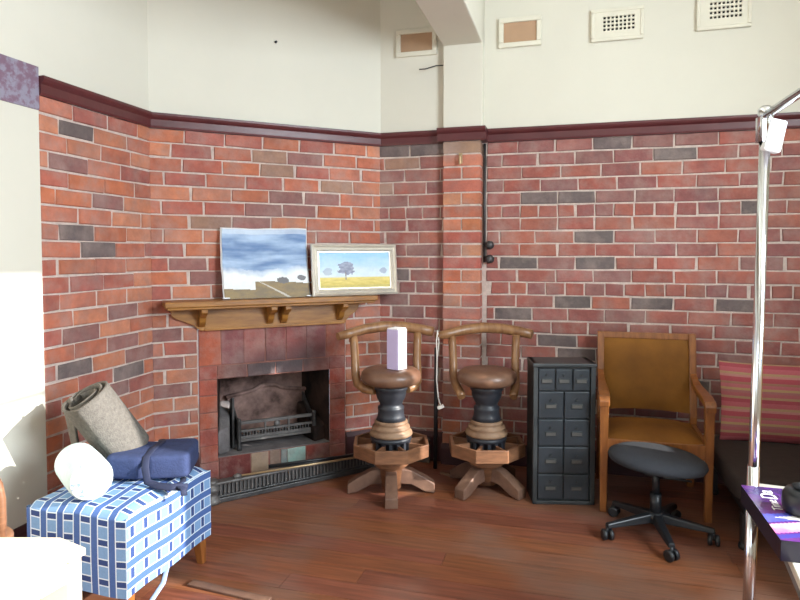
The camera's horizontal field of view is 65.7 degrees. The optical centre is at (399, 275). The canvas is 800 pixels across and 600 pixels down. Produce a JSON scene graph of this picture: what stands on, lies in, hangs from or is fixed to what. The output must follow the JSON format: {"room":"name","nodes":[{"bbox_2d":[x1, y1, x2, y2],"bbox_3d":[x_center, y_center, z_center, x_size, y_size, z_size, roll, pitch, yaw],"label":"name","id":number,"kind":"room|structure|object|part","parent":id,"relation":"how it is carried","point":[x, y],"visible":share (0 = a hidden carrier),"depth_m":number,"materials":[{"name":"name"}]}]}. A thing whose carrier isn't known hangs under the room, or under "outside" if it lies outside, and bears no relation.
{"room":"artist's studio","nodes":[
{"label":"artist's studio","id":0,"kind":"room"},
{"bbox_2d":[0,0,153,528],"bbox_3d":[-2.321,-0.380,0.818,0.129,3.600,6.004,1,2,15],"label":"wall","id":1,"kind":"structure","parent":0,"point":[76,308],"depth_m":3.08,"materials":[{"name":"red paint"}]},
{"bbox_2d":[0,54,38,109],"bbox_3d":[-2.352,-0.781,0.443,0.009,0.200,5.095,1,2,15],"label":"trim","id":2,"kind":"structure","parent":1,"relation":"attached to","point":[19,80],"depth_m":2.80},
{"bbox_2d":[13,523,26,536],"bbox_3d":[-2.241,1.317,0.912,0.028,0.200,5.900,1,2,15],"label":"baseboard","id":3,"kind":"structure","parent":1,"relation":"attached to","point":[21,531],"depth_m":2.82,"materials":[{"name":"red paint"}]},
{"bbox_2d":[39,75,151,127],"bbox_3d":[-1.575,-0.908,3.297,0.040,0.088,0.823,1,2,15],"label":"trim","id":4,"kind":"structure","parent":1,"relation":"attached to","point":[49,87],"depth_m":3.20,"materials":[{"name":"red paint"}]},
{"bbox_2d":[147,0,380,455],"bbox_3d":[-0.814,-0.505,4.027,1.515,3.600,0.009,-1,2,-26],"label":"wall","id":5,"kind":"structure","parent":0,"point":[207,58],"depth_m":3.94,"materials":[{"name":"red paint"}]},
{"bbox_2d":[195,456,199,467],"bbox_3d":[-1.368,1.205,3.809,0.262,0.200,0.026,-1,2,-26],"label":"baseboard","id":6,"kind":"structure","parent":5,"relation":"attached to","point":[197,464],"depth_m":3.85,"materials":[{"name":"red paint"}]},
{"bbox_2d":[148,112,381,146],"bbox_3d":[-0.806,-0.936,3.997,1.528,0.088,0.040,-1,2,-26],"label":"trim","id":7,"kind":"structure","parent":5,"relation":"attached to","point":[169,121],"depth_m":3.95,"materials":[{"name":"red paint"}]},
{"bbox_2d":[345,429,369,453],"bbox_3d":[-0.250,1.182,4.360,0.275,0.200,0.026,-1,2,-26],"label":"baseboard","id":8,"kind":"structure","parent":5,"relation":"attached to","point":[349,436],"depth_m":4.30,"materials":[{"name":"red paint"}]},
{"bbox_2d":[82,414,799,599],"bbox_3d":[-0.279,1.433,1.120,6.400,0.050,8.373,1,2,16],"label":"floor","id":9,"kind":"structure","parent":0,"point":[320,540],"depth_m":3.01,"materials":[{"name":"brown wood"}]},
{"bbox_2d":[0,479,13,536],"bbox_3d":[-1.514,0.972,2.159,0.312,0.795,0.290,-1,2,-20],"label":"bentwood chair","id":10,"kind":"object","parent":9,"relation":"on","point":[5,531],"visible":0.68,"depth_m":2.08,"materials":[{"name":"brown wood"}]},
{"bbox_3d":[-1.514,0.931,2.158,0.290,0.025,0.290,-1,2,-20],"label":"seat","id":11,"kind":"part","parent":10,"relation":"part of","materials":[{"name":"brown wood"}]},
{"bbox_2d":[0,537,85,599],"bbox_3d":[-1.264,1.090,1.608,0.718,0.600,0.520,0,2,0],"label":"table","id":12,"kind":"object","parent":9,"relation":"on","point":[31,568],"visible":1,"depth_m":1.73,"materials":[{"name":"white wood"}]},
{"bbox_3d":[-0.966,1.094,1.777,0.084,0.578,0.070,0,2,0],"label":"leg","id":13,"kind":"part","parent":12,"relation":"part of","materials":[{"name":"white wood"}]},
{"bbox_2d":[26,466,210,599],"bbox_3d":[-1.202,1.115,2.680,0.484,0.467,0.636,1,2,16],"label":"ottoman","id":14,"kind":"object","parent":9,"relation":"on","point":[131,534],"visible":0.62,"depth_m":2.47,"materials":[{"name":"fabric"}]},
{"bbox_2d":[54,443,112,499],"bbox_3d":[-1.304,0.801,2.554,0.172,0.172,0.290,-2,3,-40],"label":"roll","id":15,"kind":"object","parent":14,"relation":"on","point":[84,472],"visible":1,"depth_m":2.46,"materials":[{"name":"white paper"}]},
{"bbox_2d":[61,381,148,458],"bbox_3d":[-1.314,0.665,2.780,0.354,0.384,0.258,-2,3,-39],"label":"rolled mat","id":16,"kind":"object","parent":14,"relation":"on","point":[96,411],"visible":0.91,"depth_m":2.69,"materials":[{"name":"beige fabric"}]},
{"bbox_3d":[-1.070,1.298,2.426,0.050,0.120,0.048,1,2,16],"label":"leg","id":17,"kind":"part","parent":14,"relation":"part of","materials":[{"name":"brown wood"}]},
{"bbox_2d":[106,438,198,495],"bbox_3d":[-1.069,0.826,2.728,0.392,0.140,0.393,0,2,0],"label":"bag","id":18,"kind":"object","parent":14,"relation":"on","point":[164,458],"visible":0.91,"depth_m":2.65,"materials":[{"name":"fabric"}]},
{"bbox_3d":[-0.937,1.280,2.897,0.050,0.120,0.048,1,2,16],"label":"leg","id":19,"kind":"part","parent":14,"relation":"part of","materials":[{"name":"brown wood"}]},
{"bbox_2d":[187,579,271,599],"bbox_3d":[-0.729,1.343,2.639,0.400,0.012,0.044,1,2,21],"label":"strip","id":20,"kind":"object","parent":9,"relation":"on","point":[202,585],"visible":1,"depth_m":2.64,"materials":[{"name":"brown wood"}]},
{"bbox_2d":[162,295,377,479],"bbox_3d":[-0.873,0.712,4.138,1.344,1.158,0.560,-1,2,-26],"label":"fireplace","id":21,"kind":"object","parent":9,"relation":"on","point":[244,344],"depth_m":4.10,"materials":[{"name":"red tile"}]},
{"bbox_3d":[-1.128,0.968,4.141,0.015,0.339,0.154,-1,2,-26],"label":"cheek plate","id":22,"kind":"part","parent":21,"relation":"part of","materials":[{"name":"metal"}]},
{"bbox_3d":[-1.110,0.987,4.169,0.016,0.299,0.275,-1,2,-26],"label":"plate","id":23,"kind":"part","parent":21,"relation":"part of","materials":[{"name":"metal"}]},
{"bbox_3d":[-1.049,1.035,4.047,0.032,0.212,0.032,-1,2,-26],"label":"leg","id":24,"kind":"part","parent":21,"relation":"part of","materials":[{"name":"metal"}]},
{"bbox_2d":[220,227,311,298],"bbox_3d":[-0.847,-0.085,3.944,0.573,0.447,0.115,-1,2,-26],"label":"canvas painting","id":25,"kind":"object","parent":21,"relation":"on","point":[265,262],"visible":1,"depth_m":3.94,"materials":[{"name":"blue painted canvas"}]},
{"bbox_2d":[162,295,377,310],"bbox_3d":[-0.793,0.165,3.953,1.344,0.050,0.194,-1,2,-26],"label":"mantel shelf","id":26,"kind":"object","parent":21,"relation":"attached to","point":[286,303],"depth_m":3.87,"materials":[{"name":"brown wood"}]},
{"bbox_3d":[-0.878,0.946,4.273,0.582,0.373,0.291,-1,2,-26],"label":"fire grate","id":27,"kind":"part","parent":21,"relation":"part of","materials":[{"name":"grey metal"}]},
{"bbox_3d":[-0.653,0.978,4.394,0.016,0.299,0.275,-1,2,-26],"label":"plate","id":28,"kind":"part","parent":21,"relation":"part of","materials":[{"name":"metal"}]},
{"bbox_3d":[-0.592,1.026,4.273,0.032,0.212,0.032,-1,2,-26],"label":"leg","id":29,"kind":"part","parent":21,"relation":"part of","materials":[{"name":"metal"}]},
{"bbox_2d":[310,244,397,296],"bbox_3d":[-0.298,-0.040,4.147,0.608,0.338,0.060,-1,2,-26],"label":"framed painting","id":30,"kind":"object","parent":21,"relation":"on","point":[336,270],"visible":1,"depth_m":4.14,"materials":[{"name":"white wood"}]},
{"bbox_2d":[319,253,389,287],"bbox_3d":[-0.300,-0.039,4.151,0.508,0.238,0.001,-1,-3,-26],"label":"picture","id":31,"kind":"object","parent":30,"relation":"attached to","point":[337,270],"depth_m":4.15},
{"bbox_2d":[211,453,375,505],"bbox_3d":[-0.635,1.228,3.954,1.277,0.140,0.256,-1,3,-32],"label":"fireplace fender","id":32,"kind":"object","parent":9,"relation":"on","point":[223,490],"visible":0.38,"depth_m":3.78,"materials":[{"name":"metal"}]},
{"bbox_3d":[-1.089,1.243,3.582,0.112,0.140,0.112,-1,3,-32],"label":"corner post","id":33,"kind":"part","parent":32,"relation":"part of","materials":[{"name":"grey metal"}]},
{"bbox_3d":[-0.603,1.188,3.887,1.180,0.019,0.060,-1,3,-32],"label":"rail","id":34,"kind":"part","parent":32,"relation":"part of","materials":[{"name":"grey metal"}]},
{"bbox_3d":[-0.587,1.230,3.900,1.140,0.080,0.007,-1,3,-32],"label":"panel","id":35,"kind":"part","parent":32,"relation":"part of","materials":[{"name":"metal"}]},
{"bbox_2d":[233,457,355,477],"bbox_3d":[-0.606,1.171,3.794,0.810,0.041,0.034,-1,2,-22],"label":"fire poker","id":36,"kind":"object","parent":32,"relation":"on","point":[237,475],"visible":0.91,"depth_m":3.77,"materials":[{"name":"grey metal"}]},
{"bbox_3d":[-0.959,1.180,3.654,0.051,0.034,0.036,0,2,0],"label":"handle","id":37,"kind":"part","parent":36,"relation":"part of","materials":[{"name":"grey metal"}]},
{"bbox_2d":[268,454,352,468],"bbox_3d":[-0.534,1.154,3.870,0.572,0.024,0.016,-1,2,-22],"label":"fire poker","id":38,"kind":"object","parent":32,"relation":"on","point":[347,455],"visible":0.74,"depth_m":3.85,"materials":[{"name":"black metal"}]},
{"bbox_2d":[336,321,434,508],"bbox_3d":[-0.033,0.795,3.801,0.506,1.014,0.570,2,3,44],"label":"stool","id":39,"kind":"object","parent":9,"relation":"on","point":[390,444],"visible":0.99,"depth_m":3.67,"materials":[{"name":"brown wood"}]},
{"bbox_3d":[-0.234,0.536,3.763,0.217,0.350,0.072,2,3,44],"label":"post","id":40,"kind":"part","parent":39,"relation":"part of","materials":[{"name":"brown wood"}]},
{"bbox_3d":[-0.092,0.336,3.877,0.630,0.102,0.138,-1,2,-14],"label":"rail","id":41,"kind":"part","parent":39,"relation":"part of","materials":[{"name":"brown wood"}]},
{"bbox_3d":[-0.054,0.602,3.726,0.366,0.104,0.366,0,2,0],"label":"seat","id":42,"kind":"part","parent":39,"relation":"part of","materials":[{"name":"brown leather"}]},
{"bbox_2d":[387,327,406,369],"bbox_3d":[-0.019,0.429,3.674,0.086,0.244,0.084,2,3,38],"label":"box","id":43,"kind":"object","parent":39,"relation":"on","point":[396,336],"visible":1,"depth_m":3.64,"materials":[{"name":"white cardboard"}]},
{"bbox_3d":[-0.020,0.311,3.670,0.080,0.008,0.080,2,3,38],"label":"lid","id":44,"kind":"part","parent":43,"relation":"part of","materials":[{"name":"white plastic"}]},
{"bbox_3d":[0.014,0.434,3.648,0.002,0.232,0.080,2,3,38],"label":"panel","id":45,"kind":"part","parent":43,"relation":"part of","materials":[{"name":"white plastic"}]},
{"bbox_3d":[0.091,0.532,3.836,0.072,0.350,0.217,1,2,20],"label":"post","id":46,"kind":"part","parent":39,"relation":"part of","materials":[{"name":"brown wood"}]},
{"bbox_2d":[416,437,429,462],"bbox_3d":[0.118,1.200,4.295,0.180,0.170,0.040,1,2,16],"label":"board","id":47,"kind":"object","parent":9,"relation":"on","point":[425,460],"visible":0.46,"depth_m":4.26,"materials":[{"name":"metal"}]},
{"bbox_2d":[433,347,437,468],"bbox_3d":[0.242,0.889,4.183,0.028,0.803,0.118,0,2,8],"label":"pole","id":48,"kind":"object","parent":9,"relation":"on","point":[435,436],"visible":0.75,"depth_m":4.17,"materials":[{"name":"metal"}]},
{"bbox_2d":[440,471,449,475],"bbox_3d":[0.301,1.287,4.033,0.080,0.015,0.024,1,3,29],"label":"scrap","id":49,"kind":"object","parent":9,"relation":"on","point":[441,472],"visible":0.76,"depth_m":4.03,"materials":[{"name":"brown wood"}]},
{"bbox_2d":[434,322,533,499],"bbox_3d":[0.533,0.804,3.805,0.630,0.996,0.456,0,2,0],"label":"stool","id":50,"kind":"object","parent":9,"relation":"on","point":[487,447],"visible":1,"depth_m":3.73,"materials":[{"name":"brown wood"}]},
{"bbox_2d":[436,330,443,409],"bbox_3d":[0.250,0.589,3.885,0.054,0.500,0.027,0,2,0],"label":"hanging cord","id":51,"kind":"object","parent":50,"relation":"hanging from","point":[440,406],"visible":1,"depth_m":3.88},
{"bbox_3d":[0.348,0.563,3.854,0.059,0.376,0.240,-1,2,-12],"label":"post","id":52,"kind":"part","parent":50,"relation":"part of","materials":[{"name":"brown wood"}]},
{"bbox_3d":[0.532,0.351,3.946,0.630,0.102,0.140,0,2,0],"label":"rail","id":53,"kind":"part","parent":50,"relation":"part of","materials":[{"name":"brown wood"}]},
{"bbox_3d":[0.531,0.617,3.792,0.366,0.104,0.366,0,2,0],"label":"seat","id":54,"kind":"part","parent":50,"relation":"part of","materials":[{"name":"brown leather"}]},
{"bbox_3d":[0.715,0.562,3.847,0.059,0.376,0.239,1,2,14],"label":"post","id":55,"kind":"part","parent":50,"relation":"part of","materials":[{"name":"brown wood"}]},
{"bbox_2d":[527,357,596,504],"bbox_3d":[0.942,0.901,3.643,0.360,0.815,0.228,0,2,3],"label":"filing cabinet","id":56,"kind":"object","parent":9,"relation":"on","point":[561,391],"visible":1,"depth_m":3.54,"materials":[{"name":"grey metal"}]},
{"bbox_3d":[0.838,0.593,3.547,0.092,0.122,0.026,0,2,3],"label":"drawer","id":57,"kind":"part","parent":56,"relation":"part of","materials":[{"name":"grey metal"}]},
{"bbox_3d":[0.863,1.210,3.570,0.140,0.144,0.026,0,2,3],"label":"drawer","id":58,"kind":"part","parent":56,"relation":"part of","materials":[{"name":"grey metal"}]},
{"bbox_3d":[0.863,1.055,3.564,0.140,0.151,0.026,0,2,3],"label":"drawer","id":59,"kind":"part","parent":56,"relation":"part of","materials":[{"name":"grey metal"}]},
{"bbox_3d":[0.863,0.896,3.558,0.140,0.150,0.026,0,2,3],"label":"drawer","id":60,"kind":"part","parent":56,"relation":"part of","materials":[{"name":"grey metal"}]},
{"bbox_3d":[0.863,0.738,3.551,0.140,0.152,0.026,0,2,3],"label":"drawer","id":61,"kind":"part","parent":56,"relation":"part of","materials":[{"name":"grey metal"}]},
{"bbox_3d":[0.936,0.593,3.543,0.092,0.122,0.026,0,2,2],"label":"drawer","id":62,"kind":"part","parent":56,"relation":"part of","materials":[{"name":"grey metal"}]},
{"bbox_3d":[1.010,1.210,3.563,0.140,0.144,0.026,0,2,3],"label":"drawer","id":63,"kind":"part","parent":56,"relation":"part of","materials":[{"name":"grey metal"}]},
{"bbox_3d":[1.009,1.055,3.557,0.140,0.151,0.026,0,2,3],"label":"drawer","id":64,"kind":"part","parent":56,"relation":"part of","materials":[{"name":"grey metal"}]},
{"bbox_3d":[1.009,0.896,3.551,0.140,0.150,0.026,0,2,3],"label":"drawer","id":65,"kind":"part","parent":56,"relation":"part of","materials":[{"name":"grey metal"}]},
{"bbox_3d":[1.009,0.738,3.545,0.140,0.152,0.026,0,2,3],"label":"drawer","id":66,"kind":"part","parent":56,"relation":"part of","materials":[{"name":"grey metal"}]},
{"bbox_3d":[1.033,0.593,3.538,0.092,0.122,0.026,0,2,2],"label":"drawer","id":67,"kind":"part","parent":56,"relation":"part of","materials":[{"name":"grey metal"}]},
{"bbox_2d":[596,330,716,522],"bbox_3d":[1.464,0.836,3.637,0.594,0.945,0.603,1,2,16],"label":"wooden armchair","id":68,"kind":"object","parent":9,"relation":"on","point":[638,370],"visible":0.98,"depth_m":3.78,"materials":[{"name":"brown wood"}]},
{"bbox_3d":[1.270,0.825,3.935,0.040,0.945,0.128,1,2,16],"label":"post","id":69,"kind":"part","parent":68,"relation":"part of","materials":[{"name":"brown wood"}]},
{"bbox_3d":[1.194,0.653,3.654,0.060,0.117,0.505,1,2,16],"label":"arm","id":70,"kind":"part","parent":68,"relation":"part of","materials":[{"name":"brown wood"}]},
{"bbox_3d":[1.136,1.006,3.458,0.048,0.620,0.048,1,2,16],"label":"leg","id":71,"kind":"part","parent":68,"relation":"part of","materials":[{"name":"brown wood"}]},
{"bbox_3d":[1.539,0.376,3.890,0.570,0.045,0.041,1,2,16],"label":"rail","id":72,"kind":"part","parent":68,"relation":"part of","materials":[{"name":"brown wood"}]},
{"bbox_3d":[1.527,0.610,3.856,0.502,0.439,0.122,1,2,16],"label":"backrest","id":73,"kind":"part","parent":68,"relation":"part of","materials":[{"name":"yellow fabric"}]},
{"bbox_3d":[1.455,0.935,3.607,0.558,0.080,0.496,1,2,16],"label":"seat rail","id":74,"kind":"part","parent":68,"relation":"part of","materials":[{"name":"brown wood"}]},
{"bbox_3d":[1.452,0.892,3.595,0.498,0.077,0.465,1,2,16],"label":"seat","id":75,"kind":"part","parent":68,"relation":"part of","materials":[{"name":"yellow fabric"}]},
{"bbox_3d":[1.784,0.830,3.792,0.040,0.945,0.128,1,2,16],"label":"post","id":76,"kind":"part","parent":68,"relation":"part of","materials":[{"name":"brown wood"}]},
{"bbox_3d":[1.708,0.658,3.511,0.060,0.117,0.505,1,2,16],"label":"arm","id":77,"kind":"part","parent":68,"relation":"part of","materials":[{"name":"brown wood"}]},
{"bbox_3d":[1.650,1.011,3.315,0.048,0.620,0.048,1,2,16],"label":"leg","id":78,"kind":"part","parent":68,"relation":"part of","materials":[{"name":"brown wood"}]},
{"bbox_2d":[600,441,719,562],"bbox_3d":[1.298,1.105,3.149,0.567,0.445,0.570,0,2,0],"label":"stool","id":79,"kind":"object","parent":9,"relation":"on","point":[655,460],"visible":1,"depth_m":3.10,"materials":[{"name":"grey fabric"}]},
{"bbox_3d":[1.163,1.237,3.142,0.252,0.059,0.050,0,2,-11],"label":"arm","id":80,"kind":"part","parent":79,"relation":"part of","materials":[{"name":"black plastic"}]},
{"bbox_3d":[1.235,1.231,3.298,0.050,0.059,0.252,-1,3,-29],"label":"arm","id":81,"kind":"part","parent":79,"relation":"part of","materials":[{"name":"black plastic"}]},
{"bbox_3d":[1.310,0.933,3.158,0.482,0.100,0.445,0,2,0],"label":"seat","id":82,"kind":"part","parent":79,"relation":"part of","materials":[{"name":"grey fabric"}]},
{"bbox_3d":[1.288,1.241,3.025,0.050,0.059,0.252,0,2,7],"label":"arm","id":83,"kind":"part","parent":79,"relation":"part of","materials":[{"name":"black plastic"}]},
{"bbox_3d":[1.406,1.231,3.277,0.050,0.059,0.252,2,3,43],"label":"arm","id":84,"kind":"part","parent":79,"relation":"part of","materials":[{"name":"black plastic"}]},
{"bbox_3d":[1.401,1.029,3.127,0.135,0.022,0.013,0,2,13],"label":"height lever","id":85,"kind":"part","parent":79,"relation":"part of","materials":[{"name":"black plastic"}]},
{"bbox_3d":[1.438,1.238,3.108,0.252,0.059,0.050,1,2,25],"label":"arm","id":86,"kind":"part","parent":79,"relation":"part of","materials":[{"name":"black plastic"}]},
{"bbox_2d":[713,436,799,550],"bbox_3d":[2.453,1.055,3.204,1.480,0.540,0.910,1,2,16],"label":"sofa","id":87,"kind":"object","parent":9,"relation":"on","point":[779,462],"visible":0.44,"depth_m":3.23,"materials":[{"name":"brown fabric"}]},
{"bbox_3d":[1.878,1.201,3.717,0.044,0.150,0.044,1,2,16],"label":"leg","id":88,"kind":"part","parent":87,"relation":"part of","materials":[{"name":"black plastic"}]},
{"bbox_3d":[2.449,1.128,3.192,1.400,0.055,0.780,1,2,16],"label":"frame","id":89,"kind":"part","parent":87,"relation":"part of","materials":[{"name":"black plastic"}]},
{"bbox_3d":[1.685,1.228,3.024,0.044,0.150,0.044,1,2,16],"label":"leg","id":90,"kind":"part","parent":87,"relation":"part of","materials":[{"name":"black plastic"}]},
{"bbox_3d":[2.446,1.038,3.179,1.480,0.140,0.860,1,2,16],"label":"seat","id":91,"kind":"part","parent":87,"relation":"part of","materials":[{"name":"brown fabric"}]},
{"bbox_2d":[719,361,799,443],"bbox_3d":[2.237,0.735,3.553,0.743,0.461,0.188,1,2,20],"label":"striped cushion","id":92,"kind":"object","parent":87,"relation":"on","point":[780,413],"visible":0.84,"depth_m":3.54,"materials":[{"name":"fabric"}]},
{"bbox_2d":[743,88,799,599],"bbox_3d":[0.993,0.437,1.407,0.450,1.914,1.330,1,2,14],"label":"clothes rack","id":93,"kind":"object","parent":9,"relation":"on","point":[770,131],"visible":1,"depth_m":1.99,"materials":[{"name":"silver metal"}]},
{"bbox_3d":[1.015,-0.489,1.366,0.027,0.027,1.330,1,2,14],"label":"rail","id":94,"kind":"part","parent":93,"relation":"part of","materials":[{"name":"silver metal"}]},
{"bbox_2d":[759,483,799,598],"bbox_3d":[1.417,1.054,1.629,0.750,0.665,0.750,1,2,22],"label":"side table","id":95,"kind":"object","parent":9,"relation":"on","point":[793,568],"visible":0.02,"depth_m":1.59,"materials":[{"name":"white laminate"}]},
{"bbox_2d":[741,485,799,562],"bbox_3d":[1.180,0.690,1.711,0.340,0.055,0.385,1,2,16],"label":"printed box","id":96,"kind":"object","parent":95,"relation":"on","point":[781,529],"visible":0.88,"depth_m":1.70,"materials":[{"name":"purple cardboard"}]},
{"bbox_2d":[781,482,799,516],"bbox_3d":[1.126,0.622,1.730,0.106,0.080,0.106,0,2,0],"label":"canister","id":97,"kind":"object","parent":96,"relation":"on","point":[790,496],"visible":1,"depth_m":1.72,"materials":[{"name":"plastic"}]},
{"bbox_2d":[442,1,484,442],"bbox_3d":[0.432,-0.514,4.216,0.266,3.600,0.126,1,2,16],"label":"wall pier","id":98,"kind":"object","parent":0,"point":[463,64],"visible":0.8,"depth_m":4.16,"materials":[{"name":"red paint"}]},
{"bbox_2d":[441,443,466,465],"bbox_3d":[0.409,1.218,4.213,0.263,0.140,0.026,1,2,15],"label":"baseboard","id":99,"kind":"object","parent":98,"relation":"attached to","point":[446,458],"visible":0.35,"depth_m":4.22,"materials":[{"name":"red paint"}]},
{"bbox_2d":[459,153,462,164],"bbox_3d":[0.401,-0.779,4.127,0.024,0.083,0.040,1,2,16],"label":"wall hook","id":100,"kind":"object","parent":98,"relation":"attached to","point":[460,154],"visible":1,"depth_m":4.12,"materials":[{"name":"gold metal"}]},
{"bbox_2d":[437,125,487,142],"bbox_3d":[0.421,-0.947,4.174,0.326,0.088,0.140,1,2,16],"label":"trim","id":101,"kind":"structure","parent":98,"relation":"attached to","point":[465,133],"depth_m":4.12,"materials":[{"name":"red paint"}]},
{"bbox_2d":[379,0,799,450],"bbox_3d":[1.653,-0.502,3.891,3.800,3.600,0.059,1,2,16],"label":"wall","id":102,"kind":"structure","parent":0,"point":[644,233],"depth_m":4.00,"materials":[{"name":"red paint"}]},
{"bbox_2d":[379,130,442,146],"bbox_3d":[0.061,-0.947,4.274,0.500,0.088,0.040,1,2,16],"label":"trim","id":103,"kind":"structure","parent":102,"relation":"attached to","point":[428,136],"depth_m":4.27,"materials":[{"name":"red paint"}]},
{"bbox_2d":[396,27,436,57],"bbox_3d":[0.112,-1.595,4.239,0.285,0.184,0.024,1,2,16],"label":"air vent","id":104,"kind":"object","parent":102,"relation":"in","point":[418,41],"visible":0.85,"depth_m":4.24,"materials":[{"name":"beige paint"}]},
{"bbox_3d":[0.114,-1.595,4.245,0.221,0.120,0.012,1,2,16],"label":"panel","id":105,"kind":"part","parent":104,"relation":"part of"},
{"bbox_2d":[412,430,442,460],"bbox_3d":[0.067,1.182,4.363,0.484,0.200,0.026,1,2,16],"label":"baseboard","id":106,"kind":"structure","parent":102,"relation":"attached to","point":[430,434],"depth_m":4.31,"materials":[{"name":"red paint"}]},
{"bbox_2d":[415,0,484,45],"bbox_3d":[-0.479,-1.799,0.886,0.264,0.772,6.910,1,2,16],"label":"beam","id":107,"kind":"structure","parent":102,"relation":"attached to","point":[455,22],"depth_m":3.75,"materials":[{"name":"beige paint"}]},
{"bbox_2d":[483,144,485,261],"bbox_3d":[0.574,-0.494,4.209,0.018,0.800,0.017,1,2,15],"label":"pipe","id":108,"kind":"object","parent":102,"relation":"attached to","point":[484,148],"visible":1,"depth_m":4.20,"materials":[{"name":"metal"}]},
{"bbox_2d":[485,241,493,249],"bbox_3d":[0.604,-0.208,4.191,0.060,0.060,0.050,1,2,16],"label":"handle","id":109,"kind":"object","parent":102,"relation":"attached to","point":[489,245],"visible":1,"depth_m":4.17,"materials":[{"name":"black metal"}]},
{"bbox_2d":[485,255,493,263],"bbox_3d":[0.604,-0.113,4.194,0.060,0.060,0.050,1,2,16],"label":"handle","id":110,"kind":"object","parent":102,"relation":"attached to","point":[489,259],"visible":1,"depth_m":4.18,"materials":[{"name":"black metal"}]},
{"bbox_2d":[499,15,541,48],"bbox_3d":[0.793,-1.613,4.101,0.279,0.194,0.024,1,2,16],"label":"air vent","id":111,"kind":"object","parent":102,"relation":"in","point":[523,31],"visible":1,"depth_m":4.10,"materials":[{"name":"beige paint"}]},
{"bbox_3d":[0.795,-1.614,4.106,0.215,0.130,0.012,1,2,16],"label":"panel","id":112,"kind":"part","parent":111,"relation":"part of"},
{"bbox_2d":[508,445,724,484],"bbox_3d":[1.971,1.229,3.887,2.950,0.140,0.029,1,2,16],"label":"baseboard","id":113,"kind":"structure","parent":102,"relation":"attached to","point":[613,468],"depth_m":4.03,"materials":[{"name":"red paint"}]},
{"bbox_2d":[591,5,643,42],"bbox_3d":[1.379,-1.598,3.938,0.317,0.203,0.024,1,2,16],"label":"air vent","id":114,"kind":"object","parent":102,"relation":"in","point":[620,23],"visible":1,"depth_m":3.93,"materials":[{"name":"beige paint"}]},
{"bbox_2d":[594,9,639,38],"bbox_3d":[1.380,-1.598,3.941,0.273,0.159,0.018,1,2,16],"label":"grille","id":115,"kind":"object","parent":114,"relation":"attached to","point":[608,23],"depth_m":3.93,"materials":[{"name":"beige paint"}]},
{"bbox_2d":[482,112,799,142],"bbox_3d":[1.968,-0.930,3.796,2.950,0.088,0.040,1,2,16],"label":"trim","id":116,"kind":"structure","parent":102,"relation":"attached to","point":[734,122],"depth_m":3.92,"materials":[{"name":"red paint"}]},
{"bbox_2d":[696,0,751,31],"bbox_3d":[1.971,-1.611,3.773,0.305,0.215,0.024,1,2,16],"label":"air vent","id":117,"kind":"object","parent":102,"relation":"in","point":[710,14],"visible":1,"depth_m":3.77,"materials":[{"name":"beige paint"}]}
]}

